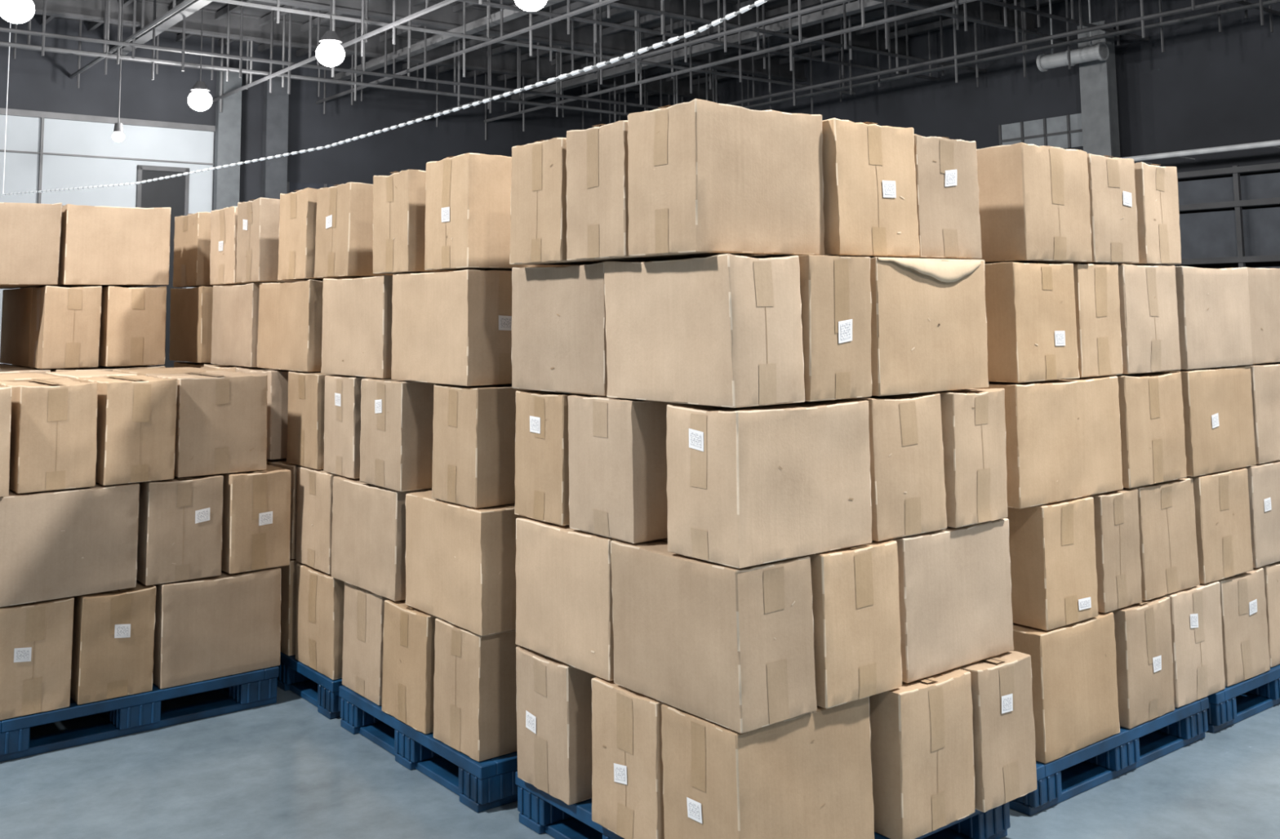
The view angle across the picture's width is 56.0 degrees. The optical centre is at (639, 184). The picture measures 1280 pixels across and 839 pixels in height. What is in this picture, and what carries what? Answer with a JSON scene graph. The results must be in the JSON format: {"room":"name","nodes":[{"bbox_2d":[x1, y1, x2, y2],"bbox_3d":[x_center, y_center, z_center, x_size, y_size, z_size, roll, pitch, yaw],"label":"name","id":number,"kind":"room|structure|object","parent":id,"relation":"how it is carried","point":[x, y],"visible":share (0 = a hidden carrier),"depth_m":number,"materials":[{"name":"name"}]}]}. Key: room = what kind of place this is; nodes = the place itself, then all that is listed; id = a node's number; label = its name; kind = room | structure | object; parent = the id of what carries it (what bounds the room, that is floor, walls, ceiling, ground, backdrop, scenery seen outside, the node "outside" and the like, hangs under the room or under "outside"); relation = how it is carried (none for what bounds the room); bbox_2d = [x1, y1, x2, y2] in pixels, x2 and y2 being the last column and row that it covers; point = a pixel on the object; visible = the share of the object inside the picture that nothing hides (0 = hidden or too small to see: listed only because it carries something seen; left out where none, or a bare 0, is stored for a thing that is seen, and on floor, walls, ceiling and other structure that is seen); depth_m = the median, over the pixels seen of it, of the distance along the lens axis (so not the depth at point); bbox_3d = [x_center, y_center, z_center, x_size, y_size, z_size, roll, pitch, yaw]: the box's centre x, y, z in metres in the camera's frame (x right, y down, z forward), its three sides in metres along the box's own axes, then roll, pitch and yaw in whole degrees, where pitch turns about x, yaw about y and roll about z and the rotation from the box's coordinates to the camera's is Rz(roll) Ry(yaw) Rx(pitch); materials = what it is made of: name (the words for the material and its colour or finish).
{"room":"warehouse","nodes":[
{"label":"warehouse","id":0,"kind":"room"},
{"bbox_2d":[0,15,659,364],"bbox_3d":[-15.126,0.291,29.441,40.000,9.000,0.202,4,-7,-38],"label":"wall","id":1,"kind":"structure","parent":0,"point":[36,82],"depth_m":32.16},
{"bbox_2d":[31,0,719,101],"bbox_3d":[-13.269,-4.144,27.438,40.000,0.610,0.240,4,-7,-38],"label":"roof beam","id":2,"kind":"structure","parent":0,"point":[504,63],"depth_m":31.05,"materials":[{"name":"grey metal"}]},
{"bbox_2d":[111,0,906,100],"bbox_3d":[-3.304,-5.313,13.059,30.260,0.230,41.001,4,-7,-38],"label":"ceiling beam","id":3,"kind":"structure","parent":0,"point":[851,8],"depth_m":29.60,"materials":[{"name":"grey metal"}]},
{"bbox_2d":[253,0,806,82],"bbox_3d":[-10.812,-4.494,24.301,40.000,0.610,0.240,4,-7,-38],"label":"roof beam","id":4,"kind":"structure","parent":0,"point":[621,42],"depth_m":30.77,"materials":[{"name":"grey metal"}]},
{"bbox_2d":[33,0,1065,98],"bbox_3d":[-2.524,-6.040,13.751,40.000,0.100,41.000,4,-7,-38],"label":"ceiling","id":5,"kind":"structure","parent":0,"point":[628,15],"depth_m":31.24,"materials":[{"name":"grey metal"}]},
{"bbox_2d":[0,0,1279,140],"bbox_3d":[-6.503,-4.257,18.724,40.001,2.340,28.001,4,-7,-38],"label":"framework","id":6,"kind":"object","parent":5,"relation":"hanging from","point":[107,54],"visible":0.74,"depth_m":27.75,"materials":[{"name":"grey metal"}]},
{"bbox_2d":[0,686,1279,838],"bbox_3d":[-2.421,3.012,12.820,40.000,0.100,41.000,4,-7,-38],"label":"floor","id":7,"kind":"structure","parent":0,"point":[283,769],"depth_m":4.03,"materials":[{"name":"concrete"}]},
{"bbox_2d":[0,666,279,762],"bbox_3d":[-2.255,2.087,5.063,1.092,0.148,1.095,4,-7,-38],"label":"pallet","id":8,"kind":"object","parent":7,"relation":"on","point":[138,713],"visible":0.3,"depth_m":4.64,"materials":[{"name":"blue plastic"}]},
{"bbox_2d":[0,596,74,720],"bbox_3d":[-2.387,1.768,4.623,0.284,0.395,0.500,4,-7,-38],"label":"cardboard box","id":9,"kind":"object","parent":8,"relation":"on","point":[36,638],"visible":0.83,"depth_m":4.44,"materials":[{"name":"cardboard"}]},
{"bbox_2d":[0,482,139,607],"bbox_3d":[-2.263,1.366,4.647,0.550,0.396,0.319,4,-8,-39],"label":"cardboard box","id":10,"kind":"object","parent":9,"relation":"on","point":[66,543],"visible":0.84,"depth_m":4.53,"materials":[{"name":"cardboard"}]},
{"bbox_2d":[0,377,97,493],"bbox_3d":[-2.345,0.975,4.739,0.278,0.395,0.497,4,-7,-38],"label":"cardboard box","id":11,"kind":"object","parent":10,"relation":"on","point":[54,422],"visible":0.95,"depth_m":4.55,"materials":[{"name":"cardboard"}]},
{"bbox_2d":[70,579,156,705],"bbox_3d":[-2.148,1.783,4.802,0.274,0.395,0.498,4,-7,-38],"label":"cardboard box","id":12,"kind":"object","parent":8,"relation":"on","point":[113,646],"visible":0.66,"depth_m":4.60,"materials":[{"name":"cardboard"}]},
{"bbox_2d":[152,567,280,688],"bbox_3d":[-1.778,1.797,4.975,0.496,0.396,0.313,4,-8,-39],"label":"cardboard box","id":13,"kind":"object","parent":8,"relation":"on","point":[224,624],"visible":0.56,"depth_m":4.84,"materials":[{"name":"cardboard"}]},
{"bbox_2d":[133,474,223,586],"bbox_3d":[-1.961,1.399,4.995,0.303,0.395,0.500,4,-7,-37],"label":"cardboard box","id":14,"kind":"object","parent":13,"relation":"on","point":[180,523],"visible":0.77,"depth_m":4.79,"materials":[{"name":"cardboard"}]},
{"bbox_2d":[75,374,177,485],"bbox_3d":[-2.110,0.991,4.921,0.276,0.396,0.493,4,-8,-38],"label":"cardboard box","id":15,"kind":"object","parent":14,"relation":"on","point":[136,415],"visible":0.84,"depth_m":4.73,"materials":[{"name":"cardboard"}]},
{"bbox_2d":[146,370,267,477],"bbox_3d":[-1.857,1.011,5.149,0.367,0.396,0.501,4,-7,-37],"label":"cardboard box","id":16,"kind":"object","parent":14,"relation":"on","point":[221,422],"visible":0.84,"depth_m":4.95,"materials":[{"name":"cardboard"}]},
{"bbox_2d":[217,464,291,573],"bbox_3d":[-1.719,1.414,5.177,0.264,0.396,0.502,4,-7,-38],"label":"cardboard box","id":17,"kind":"object","parent":13,"relation":"on","point":[256,513],"visible":0.59,"depth_m":4.97,"materials":[{"name":"cardboard"}]},
{"bbox_2d":[213,71,242,210],"bbox_3d":[-11.041,0.956,31.960,0.600,8.100,0.550,4,-7,-38],"label":"steel column","id":18,"kind":"structure","parent":7,"relation":"on","point":[228,122],"depth_m":31.98,"materials":[{"name":"grey metal"}]},
{"bbox_2d":[276,651,343,719],"bbox_3d":[-1.122,2.121,5.515,1.088,0.148,1.092,4,-7,-38],"label":"pallet","id":19,"kind":"object","parent":7,"relation":"on","point":[319,690],"visible":0.06,"depth_m":4.98,"materials":[{"name":"blue plastic"}]},
{"bbox_2d":[295,563,344,679],"bbox_3d":[-1.150,1.803,5.100,0.507,0.395,0.400,4,-7,-38],"label":"cardboard box","id":20,"kind":"object","parent":19,"relation":"on","point":[319,596],"visible":0.43,"depth_m":4.90,"materials":[{"name":"cardboard"}]},
{"bbox_2d":[296,466,339,574],"bbox_3d":[-1.171,1.407,5.170,0.497,0.397,0.356,4,-7,-38],"label":"cardboard box","id":21,"kind":"object","parent":20,"relation":"on","point":[314,497],"visible":0.31,"depth_m":5.01,"materials":[{"name":"cardboard"}]},
{"bbox_2d":[286,371,332,470],"bbox_3d":[-1.260,1.021,5.316,0.490,0.397,0.344,4,-7,-37],"label":"cardboard box","id":22,"kind":"object","parent":21,"relation":"on","point":[306,390],"visible":0.36,"depth_m":5.14,"materials":[{"name":"cardboard"}]},
{"bbox_2d":[257,279,323,372],"bbox_3d":[-1.495,0.641,5.497,0.294,0.396,0.617,4,-7,-37],"label":"cardboard box","id":23,"kind":"object","parent":22,"relation":"on","point":[290,322],"visible":0.62,"depth_m":5.33,"materials":[{"name":"cardboard"}]},
{"bbox_2d":[277,187,351,280],"bbox_3d":[-1.349,0.237,5.495,0.497,0.396,0.327,4,-7,-37],"label":"cardboard box","id":24,"kind":"object","parent":23,"relation":"on","point":[298,210],"visible":0.28,"depth_m":5.30,"materials":[{"name":"cardboard"}]},
{"bbox_2d":[338,685,517,813],"bbox_3d":[-0.416,2.020,4.613,1.088,0.148,1.092,4,-7,-38],"label":"pallet","id":25,"kind":"object","parent":7,"relation":"on","point":[482,786],"visible":0.3,"depth_m":4.16,"materials":[{"name":"blue plastic"}]},
{"bbox_2d":[342,582,390,706],"bbox_3d":[-0.876,1.765,4.760,0.494,0.396,0.346,4,-7,-37],"label":"cardboard box","id":26,"kind":"object","parent":25,"relation":"on","point":[363,610],"visible":0.33,"depth_m":4.60,"materials":[{"name":"cardboard"}]},
{"bbox_2d":[331,475,431,601],"bbox_3d":[-0.955,1.359,4.719,0.300,0.396,0.557,4,-8,-39],"label":"cardboard box","id":27,"kind":"object","parent":26,"relation":"on","point":[368,544],"visible":0.5,"depth_m":4.57,"materials":[{"name":"cardboard"}]},
{"bbox_2d":[323,374,370,479],"bbox_3d":[-1.028,0.989,5.019,0.496,0.396,0.308,4,-7,-37],"label":"cardboard box","id":28,"kind":"object","parent":27,"relation":"on","point":[342,407],"visible":0.38,"depth_m":4.84,"materials":[{"name":"cardboard"}]},
{"bbox_2d":[320,275,392,378],"bbox_3d":[-1.044,0.576,4.917,0.293,0.395,0.578,4,-7,-38],"label":"cardboard box","id":29,"kind":"object","parent":28,"relation":"on","point":[357,313],"visible":0.62,"depth_m":4.79,"materials":[{"name":"cardboard"}]},
{"bbox_2d":[314,182,392,278],"bbox_3d":[-1.104,0.207,5.196,0.486,0.388,0.354,4,-7,-37],"label":"cardboard box","id":30,"kind":"object","parent":29,"relation":"on","point":[344,239],"visible":0.48,"depth_m":4.97,"materials":[{"name":"cardboard"}]},
{"bbox_2d":[360,377,442,491],"bbox_3d":[-0.782,0.952,4.695,0.510,0.397,0.353,4,-7,-38],"label":"cardboard box","id":31,"kind":"object","parent":27,"relation":"on","point":[397,436],"visible":0.48,"depth_m":4.47,"materials":[{"name":"cardboard"}]},
{"bbox_2d":[382,600,437,733],"bbox_3d":[-0.650,1.731,4.457,0.510,0.395,0.346,4,-7,-38],"label":"cardboard box","id":32,"kind":"object","parent":25,"relation":"on","point":[409,632],"visible":0.38,"depth_m":4.27,"materials":[{"name":"cardboard"}]},
{"bbox_2d":[433,617,520,761],"bbox_3d":[-0.427,1.700,4.183,0.495,0.396,0.306,4,-8,-39],"label":"cardboard box","id":33,"kind":"object","parent":25,"relation":"on","point":[475,679],"visible":0.49,"depth_m":3.98,"materials":[{"name":"cardboard"}]},
{"bbox_2d":[404,490,526,635],"bbox_3d":[-0.570,1.305,4.238,0.292,0.397,0.563,4,-7,-37],"label":"cardboard box","id":34,"kind":"object","parent":33,"relation":"on","point":[460,560],"visible":0.59,"depth_m":4.04,"materials":[{"name":"cardboard"}]},
{"bbox_2d":[431,383,529,508],"bbox_3d":[-0.448,0.906,4.282,0.496,0.396,0.311,4,-7,-38],"label":"cardboard box","id":35,"kind":"object","parent":34,"relation":"on","point":[474,427],"visible":0.48,"depth_m":4.08,"materials":[{"name":"cardboard"}]},
{"bbox_2d":[391,269,512,386],"bbox_3d":[-0.645,0.518,4.401,0.296,0.396,0.588,4,-7,-37],"label":"cardboard box","id":36,"kind":"object","parent":35,"relation":"on","point":[454,327],"visible":0.86,"depth_m":4.18,"materials":[{"name":"cardboard"}]},
{"bbox_2d":[372,169,452,274],"bbox_3d":[-0.751,0.157,4.722,0.508,0.384,0.309,4,-7,-38],"label":"cardboard box","id":37,"kind":"object","parent":36,"relation":"on","point":[398,247],"visible":0.43,"depth_m":4.51,"materials":[{"name":"cardboard"}]},
{"bbox_2d":[424,152,569,271],"bbox_3d":[-0.490,0.113,4.386,0.507,0.396,0.318,4,-7,-38],"label":"cardboard box","id":38,"kind":"object","parent":36,"relation":"on","point":[468,199],"visible":0.51,"depth_m":4.18,"materials":[{"name":"cardboard"}]},
{"bbox_2d":[515,771,1009,838],"bbox_3d":[0.366,1.921,3.732,1.102,0.148,1.072,4,-7,-38],"label":"pallet","id":39,"kind":"object","parent":7,"relation":"on","point":[540,811],"visible":0.11,"depth_m":3.63,"materials":[{"name":"blue plastic"}]},
{"bbox_2d":[515,646,598,804],"bbox_3d":[-0.111,1.660,3.828,0.498,0.395,0.290,4,-8,-38],"label":"cardboard box","id":40,"kind":"object","parent":39,"relation":"on","point":[554,697],"visible":0.5,"depth_m":3.63,"materials":[{"name":"cardboard"}]},
{"bbox_2d":[515,517,617,680],"bbox_3d":[-0.136,1.247,3.721,0.280,0.396,0.513,4,-7,-38],"label":"cardboard box","id":41,"kind":"object","parent":40,"relation":"on","point":[564,593],"visible":0.45,"depth_m":3.61,"materials":[{"name":"cardboard"}]},
{"bbox_2d":[514,390,586,525],"bbox_3d":[-0.127,0.867,3.931,0.488,0.396,0.287,4,-7,-37],"label":"cardboard box","id":42,"kind":"object","parent":41,"relation":"on","point":[541,482],"visible":0.38,"depth_m":3.77,"materials":[{"name":"cardboard"}]},
{"bbox_2d":[511,262,607,395],"bbox_3d":[-0.164,0.454,3.825,0.268,0.395,0.524,4,-7,-38],"label":"cardboard box","id":43,"kind":"object","parent":42,"relation":"on","point":[559,341],"visible":0.65,"depth_m":3.72,"materials":[{"name":"cardboard"}]},
{"bbox_2d":[509,137,604,265],"bbox_3d":[-0.148,0.066,3.916,0.466,0.385,0.300,4,-7,-38],"label":"cardboard box","id":44,"kind":"object","parent":43,"relation":"on","point":[538,210],"visible":0.47,"depth_m":3.76,"materials":[{"name":"cardboard"}]},
{"bbox_2d":[567,394,684,543],"bbox_3d":[0.075,0.836,3.663,0.503,0.397,0.340,4,-7,-37],"label":"cardboard box","id":45,"kind":"object","parent":41,"relation":"on","point":[618,455],"visible":0.48,"depth_m":3.45,"materials":[{"name":"cardboard"}]},
{"bbox_2d":[591,677,665,838],"bbox_3d":[0.148,1.623,3.498,0.505,0.396,0.312,4,-7,-38],"label":"cardboard box","id":46,"kind":"object","parent":39,"relation":"on","point":[628,801],"visible":0.37,"depth_m":3.33,"materials":[{"name":"cardboard"}]},
{"bbox_2d":[661,696,874,838],"bbox_3d":[0.347,1.595,3.251,0.507,0.397,0.309,4,-7,-38],"label":"cardboard box","id":47,"kind":"object","parent":39,"relation":"on","point":[807,775],"visible":0.8,"depth_m":3.13,"materials":[{"name":"cardboard"}]},
{"bbox_2d":[610,537,817,733],"bbox_3d":[0.189,1.200,3.304,0.278,0.396,0.541,4,-7,-38],"label":"cardboard box","id":48,"kind":"object","parent":47,"relation":"on","point":[730,647],"visible":0.9,"depth_m":3.14,"materials":[{"name":"cardboard"}]},
{"bbox_2d":[666,400,871,568],"bbox_3d":[0.356,0.798,3.314,0.515,0.394,0.290,4,-7,-38],"label":"cardboard box","id":49,"kind":"object","parent":48,"relation":"on","point":[747,486],"visible":0.93,"depth_m":3.18,"materials":[{"name":"cardboard"}]},
{"bbox_2d":[604,253,804,408],"bbox_3d":[0.171,0.405,3.383,0.271,0.395,0.555,4,-7,-38],"label":"cardboard box","id":50,"kind":"object","parent":49,"relation":"on","point":[726,330],"visible":1,"depth_m":3.21,"materials":[{"name":"cardboard"}]},
{"bbox_2d":[565,120,692,262],"bbox_3d":[0.052,0.033,3.665,0.481,0.394,0.308,4,-7,-38],"label":"cardboard box","id":51,"kind":"object","parent":50,"relation":"on","point":[597,158],"visible":0.41,"depth_m":3.50,"materials":[{"name":"cardboard"}]},
{"bbox_2d":[756,254,872,401],"bbox_3d":[0.394,0.418,3.547,0.255,0.397,0.544,4,-7,-38],"label":"cardboard box","id":52,"kind":"object","parent":49,"relation":"on","point":[836,299],"visible":0.42,"depth_m":3.32,"materials":[{"name":"cardboard"}]},
{"bbox_2d":[626,98,824,257],"bbox_3d":[0.245,0.000,3.413,0.488,0.405,0.303,4,-7,-38],"label":"cardboard box","id":53,"kind":"object","parent":52,"relation":"on","point":[707,179],"visible":0.99,"depth_m":3.28,"materials":[{"name":"cardboard"}]},
{"bbox_2d":[806,539,902,709],"bbox_3d":[0.451,1.216,3.487,0.308,0.396,0.540,4,-7,-37],"label":"cardboard box","id":54,"kind":"object","parent":47,"relation":"on","point":[855,603],"visible":0.38,"depth_m":3.26,"materials":[{"name":"cardboard"}]},
{"bbox_2d":[869,668,974,838],"bbox_3d":[0.677,1.626,3.584,0.332,0.396,0.532,4,-7,-38],"label":"cardboard box","id":55,"kind":"object","parent":39,"relation":"on","point":[922,740],"visible":0.43,"depth_m":3.35,"materials":[{"name":"cardboard"}]},
{"bbox_2d":[888,518,1013,683],"bbox_3d":[0.859,1.230,3.666,0.512,0.396,0.293,4,-7,-38],"label":"cardboard box","id":56,"kind":"object","parent":55,"relation":"on","point":[955,584],"visible":0.56,"depth_m":3.54,"materials":[{"name":"cardboard"}]},
{"bbox_2d":[837,393,946,541],"bbox_3d":[0.632,0.831,3.663,0.307,0.395,0.505,4,-7,-37],"label":"cardboard box","id":57,"kind":"object","parent":56,"relation":"on","point":[908,494],"visible":0.39,"depth_m":3.46,"materials":[{"name":"cardboard"}]},
{"bbox_2d":[870,257,988,395],"bbox_3d":[0.789,0.430,3.703,0.516,0.396,0.321,4,-7,-38],"label":"cardboard box","id":58,"kind":"object","parent":57,"relation":"on","point":[929,320],"visible":0.57,"depth_m":3.56,"materials":[{"name":"cardboard"}]},
{"bbox_2d":[822,117,919,258],"bbox_3d":[0.553,0.034,3.721,0.354,0.395,0.490,4,-7,-38],"label":"cardboard box","id":59,"kind":"object","parent":58,"relation":"on","point":[869,207],"visible":0.36,"depth_m":3.51,"materials":[{"name":"cardboard"}]},
{"bbox_2d":[906,133,982,259],"bbox_3d":[0.824,0.060,3.941,0.310,0.380,0.472,4,-7,-37],"label":"cardboard box","id":60,"kind":"object","parent":58,"relation":"on","point":[947,186],"visible":0.38,"depth_m":3.75,"materials":[{"name":"cardboard"}]},
{"bbox_2d":[918,388,1007,528],"bbox_3d":[0.879,0.847,3.844,0.276,0.395,0.505,4,-8,-39],"label":"cardboard box","id":61,"kind":"object","parent":56,"relation":"on","point":[973,420],"visible":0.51,"depth_m":3.63,"materials":[{"name":"cardboard"}]},
{"bbox_2d":[955,650,1036,812],"bbox_3d":[0.925,1.643,3.773,0.268,0.396,0.540,4,-7,-38],"label":"cardboard box","id":62,"kind":"object","parent":39,"relation":"on","point":[1003,719],"visible":0.35,"depth_m":3.55,"materials":[{"name":"cardboard"}]},
{"bbox_2d":[1077,20,1119,158],"bbox_3d":[10.780,0.288,27.863,0.550,8.100,0.700,4,-7,-38],"label":"steel column","id":63,"kind":"structure","parent":7,"relation":"on","point":[1098,82],"depth_m":27.93,"materials":[{"name":"grey metal"}]},
{"bbox_2d":[1008,697,1208,816],"bbox_3d":[1.342,1.993,4.544,1.102,0.148,1.085,4,-7,-38],"label":"pallet","id":64,"kind":"object","parent":7,"relation":"on","point":[1062,779],"visible":0.24,"depth_m":4.10,"materials":[{"name":"blue plastic"}]},
{"bbox_2d":[1013,612,1119,764],"bbox_3d":[1.362,1.672,4.108,0.461,0.397,0.338,4,-7,-38],"label":"cardboard box","id":65,"kind":"object","parent":64,"relation":"on","point":[1073,666],"visible":0.43,"depth_m":3.95,"materials":[{"name":"cardboard"}]},
{"bbox_2d":[1006,497,1097,631],"bbox_3d":[1.286,1.280,4.203,0.307,0.397,0.501,4,-7,-37],"label":"cardboard box","id":66,"kind":"object","parent":65,"relation":"on","point":[1052,545],"visible":0.46,"depth_m":3.99,"materials":[{"name":"cardboard"}]},
{"bbox_2d":[977,376,1123,509],"bbox_3d":[1.363,0.877,4.197,0.632,0.396,0.319,4,-8,-39],"label":"cardboard box","id":67,"kind":"object","parent":66,"relation":"on","point":[1063,437],"visible":0.52,"depth_m":4.04,"materials":[{"name":"cardboard"}]},
{"bbox_2d":[984,262,1079,382],"bbox_3d":[1.218,0.481,4.241,0.359,0.396,0.502,4,-7,-38],"label":"cardboard box","id":68,"kind":"object","parent":67,"relation":"on","point":[1030,308],"visible":0.43,"depth_m":4.01,"materials":[{"name":"cardboard"}]},
{"bbox_2d":[973,142,1092,263],"bbox_3d":[1.286,0.087,4.330,0.393,0.397,0.508,4,-7,-37],"label":"cardboard box","id":69,"kind":"object","parent":68,"relation":"on","point":[1034,200],"visible":0.56,"depth_m":4.11,"materials":[{"name":"cardboard"}]},
{"bbox_2d":[1073,263,1123,377],"bbox_3d":[1.484,0.499,4.453,0.266,0.396,0.492,4,-7,-37],"label":"cardboard box","id":70,"kind":"object","parent":67,"relation":"on","point":[1096,287],"visible":0.38,"depth_m":4.25,"materials":[{"name":"cardboard"}]},
{"bbox_2d":[1048,153,1138,264],"bbox_3d":[1.574,0.110,4.556,0.301,0.390,0.504,4,-7,-37],"label":"cardboard box","id":71,"kind":"object","parent":70,"relation":"on","point":[1112,187],"visible":0.41,"depth_m":4.35,"materials":[{"name":"cardboard"}]},
{"bbox_2d":[1109,596,1174,728],"bbox_3d":[1.647,1.703,4.435,0.318,0.396,0.514,4,-7,-38],"label":"cardboard box","id":72,"kind":"object","parent":64,"relation":"on","point":[1142,630],"visible":0.32,"depth_m":4.21,"materials":[{"name":"cardboard"}]},
{"bbox_2d":[1084,488,1142,613],"bbox_3d":[1.534,1.298,4.400,0.261,0.396,0.493,4,-7,-38],"label":"cardboard box","id":73,"kind":"object","parent":72,"relation":"on","point":[1116,513],"visible":0.41,"depth_m":4.20,"materials":[{"name":"cardboard"}]},
{"bbox_2d":[1162,581,1225,707],"bbox_3d":[1.921,1.721,4.650,0.353,0.397,0.500,4,-7,-37],"label":"cardboard box","id":74,"kind":"object","parent":64,"relation":"on","point":[1196,620],"visible":0.34,"depth_m":4.44,"materials":[{"name":"cardboard"}]},
{"bbox_2d":[1133,477,1199,600],"bbox_3d":[1.796,1.317,4.611,0.389,0.396,0.502,4,-7,-37],"label":"cardboard box","id":75,"kind":"object","parent":74,"relation":"on","point":[1169,559],"visible":0.41,"depth_m":4.41,"materials":[{"name":"cardboard"}]},
{"bbox_2d":[1092,371,1186,488],"bbox_3d":[1.741,0.914,4.601,0.414,0.396,0.503,4,-7,-38],"label":"cardboard box","id":76,"kind":"object","parent":75,"relation":"on","point":[1151,406],"visible":0.37,"depth_m":4.39,"materials":[{"name":"cardboard"}]},
{"bbox_2d":[1118,264,1181,373],"bbox_3d":[1.750,0.517,4.650,0.369,0.396,0.503,4,-7,-37],"label":"cardboard box","id":77,"kind":"object","parent":76,"relation":"on","point":[1149,326],"visible":0.38,"depth_m":4.43,"materials":[{"name":"cardboard"}]},
{"bbox_2d":[1117,161,1181,266],"bbox_3d":[1.824,0.133,4.751,0.266,0.379,0.500,4,-7,-38],"label":"cardboard box","id":78,"kind":"object","parent":77,"relation":"on","point":[1157,199],"visible":0.35,"depth_m":4.54,"materials":[{"name":"cardboard"}]},
{"bbox_2d":[1142,162,1279,268],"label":"window","id":79,"kind":"structure","parent":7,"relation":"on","point":[1228,215],"depth_m":25.14,"materials":[{"name":"black glass"}]},
{"bbox_2d":[1206,664,1279,733],"bbox_3d":[2.257,2.056,5.253,1.102,0.148,1.085,4,-7,-38],"label":"pallet","id":80,"kind":"object","parent":7,"relation":"on","point":[1240,701],"visible":0.12,"depth_m":4.66,"materials":[{"name":"blue plastic"}]},
{"bbox_2d":[1217,568,1270,687],"bbox_3d":[2.216,1.743,4.885,0.349,0.395,0.500,4,-7,-37],"label":"cardboard box","id":81,"kind":"object","parent":80,"relation":"on","point":[1246,652],"visible":0.35,"depth_m":4.68,"materials":[{"name":"cardboard"}]},
{"bbox_2d":[1186,468,1253,584],"bbox_3d":[2.119,1.337,4.849,0.381,0.397,0.498,4,-7,-37],"label":"cardboard box","id":82,"kind":"object","parent":81,"relation":"on","point":[1221,499],"visible":0.34,"depth_m":4.64,"materials":[{"name":"cardboard"}]},
{"bbox_2d":[1158,365,1256,476],"bbox_3d":[2.183,0.932,4.827,0.518,0.397,0.322,4,-7,-38],"label":"cardboard box","id":83,"kind":"object","parent":82,"relation":"on","point":[1220,437],"visible":0.45,"depth_m":4.68,"materials":[{"name":"cardboard"}]},
{"bbox_2d":[1175,266,1253,369],"bbox_3d":[2.184,0.535,4.872,0.512,0.395,0.333,4,-7,-37],"label":"cardboard box","id":84,"kind":"object","parent":83,"relation":"on","point":[1213,304],"visible":0.59,"depth_m":4.72,"materials":[{"name":"cardboard"}]},
{"bbox_3d":[-1.844,2.224,6.437,1.088,0.148,1.102,4,-7,-38],"label":"pallet","id":85,"kind":"object","parent":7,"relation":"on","visible":0},
{"bbox_3d":[-1.988,1.906,6.006,0.304,0.395,0.508,4,-8,-39],"label":"cardboard box","id":86,"kind":"object","parent":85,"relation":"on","visible":0},
{"bbox_3d":[-1.991,1.508,6.048,0.304,0.395,0.504,4,-7,-37],"label":"cardboard box","id":87,"kind":"object","parent":86,"relation":"on","visible":0},
{"bbox_2d":[204,364,258,372],"bbox_3d":[-1.979,1.108,6.070,0.293,0.395,0.460,4,-8,-39],"label":"cardboard box","id":88,"kind":"object","parent":87,"relation":"on","point":[233,368],"visible":0.08,"depth_m":6.04,"materials":[{"name":"cardboard"}]},
{"bbox_2d":[210,283,259,367],"bbox_3d":[-1.891,0.696,5.986,0.294,0.396,0.567,4,-7,-38],"label":"cardboard box","id":89,"kind":"object","parent":88,"relation":"on","point":[235,308],"visible":0.46,"depth_m":5.84,"materials":[{"name":"cardboard"}]},
{"bbox_2d":[235,197,299,283],"bbox_3d":[-1.684,0.284,5.917,0.501,0.396,0.304,4,-8,-38],"label":"cardboard box","id":90,"kind":"object","parent":89,"relation":"on","point":[258,220],"visible":0.48,"depth_m":5.70,"materials":[{"name":"cardboard"}]},
{"bbox_3d":[-3.132,2.196,6.022,1.092,0.148,1.095,4,-7,-38],"label":"pallet","id":91,"kind":"object","parent":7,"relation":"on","visible":0},
{"bbox_3d":[-2.672,1.904,5.920,0.510,0.397,0.324,4,-8,-38],"label":"cardboard box","id":92,"kind":"object","parent":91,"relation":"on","visible":0},
{"bbox_3d":[-2.678,1.506,5.958,0.516,0.396,0.316,4,-8,-38],"label":"cardboard box","id":93,"kind":"object","parent":92,"relation":"on","visible":0},
{"bbox_2d":[43,364,164,372],"bbox_3d":[-2.679,1.108,6.000,0.516,0.395,0.318,4,-7,-37],"label":"cardboard box","id":94,"kind":"object","parent":93,"relation":"on","point":[126,367],"visible":0.14,"depth_m":5.98,"materials":[{"name":"cardboard"}]},
{"bbox_2d":[28,285,102,368],"bbox_3d":[-2.823,0.700,5.919,0.267,0.395,0.305,4,-7,-38],"label":"cardboard box","id":95,"kind":"object","parent":94,"relation":"on","point":[65,321],"visible":1,"depth_m":5.81,"materials":[{"name":"cardboard"}]},
{"bbox_2d":[0,202,62,285],"bbox_3d":[-3.091,0.285,5.774,0.522,0.396,0.321,4,-7,-37],"label":"cardboard box","id":96,"kind":"object","parent":95,"relation":"on","point":[30,233],"visible":1,"depth_m":5.72,"materials":[{"name":"cardboard"}]},
{"bbox_2d":[97,285,166,366],"bbox_3d":[-2.653,0.725,6.185,0.284,0.395,0.503,4,-7,-38],"label":"cardboard box","id":97,"kind":"object","parent":94,"relation":"on","point":[132,332],"visible":0.88,"depth_m":5.98,"materials":[{"name":"cardboard"}]},
{"bbox_2d":[50,204,171,286],"bbox_3d":[-2.680,0.314,6.097,0.501,0.396,0.319,4,-7,-38],"label":"cardboard box","id":98,"kind":"object","parent":97,"relation":"on","point":[101,246],"visible":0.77,"depth_m":5.96,"materials":[{"name":"cardboard"}]},
{"bbox_2d":[658,0,1279,268],"bbox_3d":[13.387,-0.428,25.585,0.204,9.000,41.000,4,-7,-38],"label":"wall","id":99,"kind":"structure","parent":0,"point":[1208,87],"depth_m":28.23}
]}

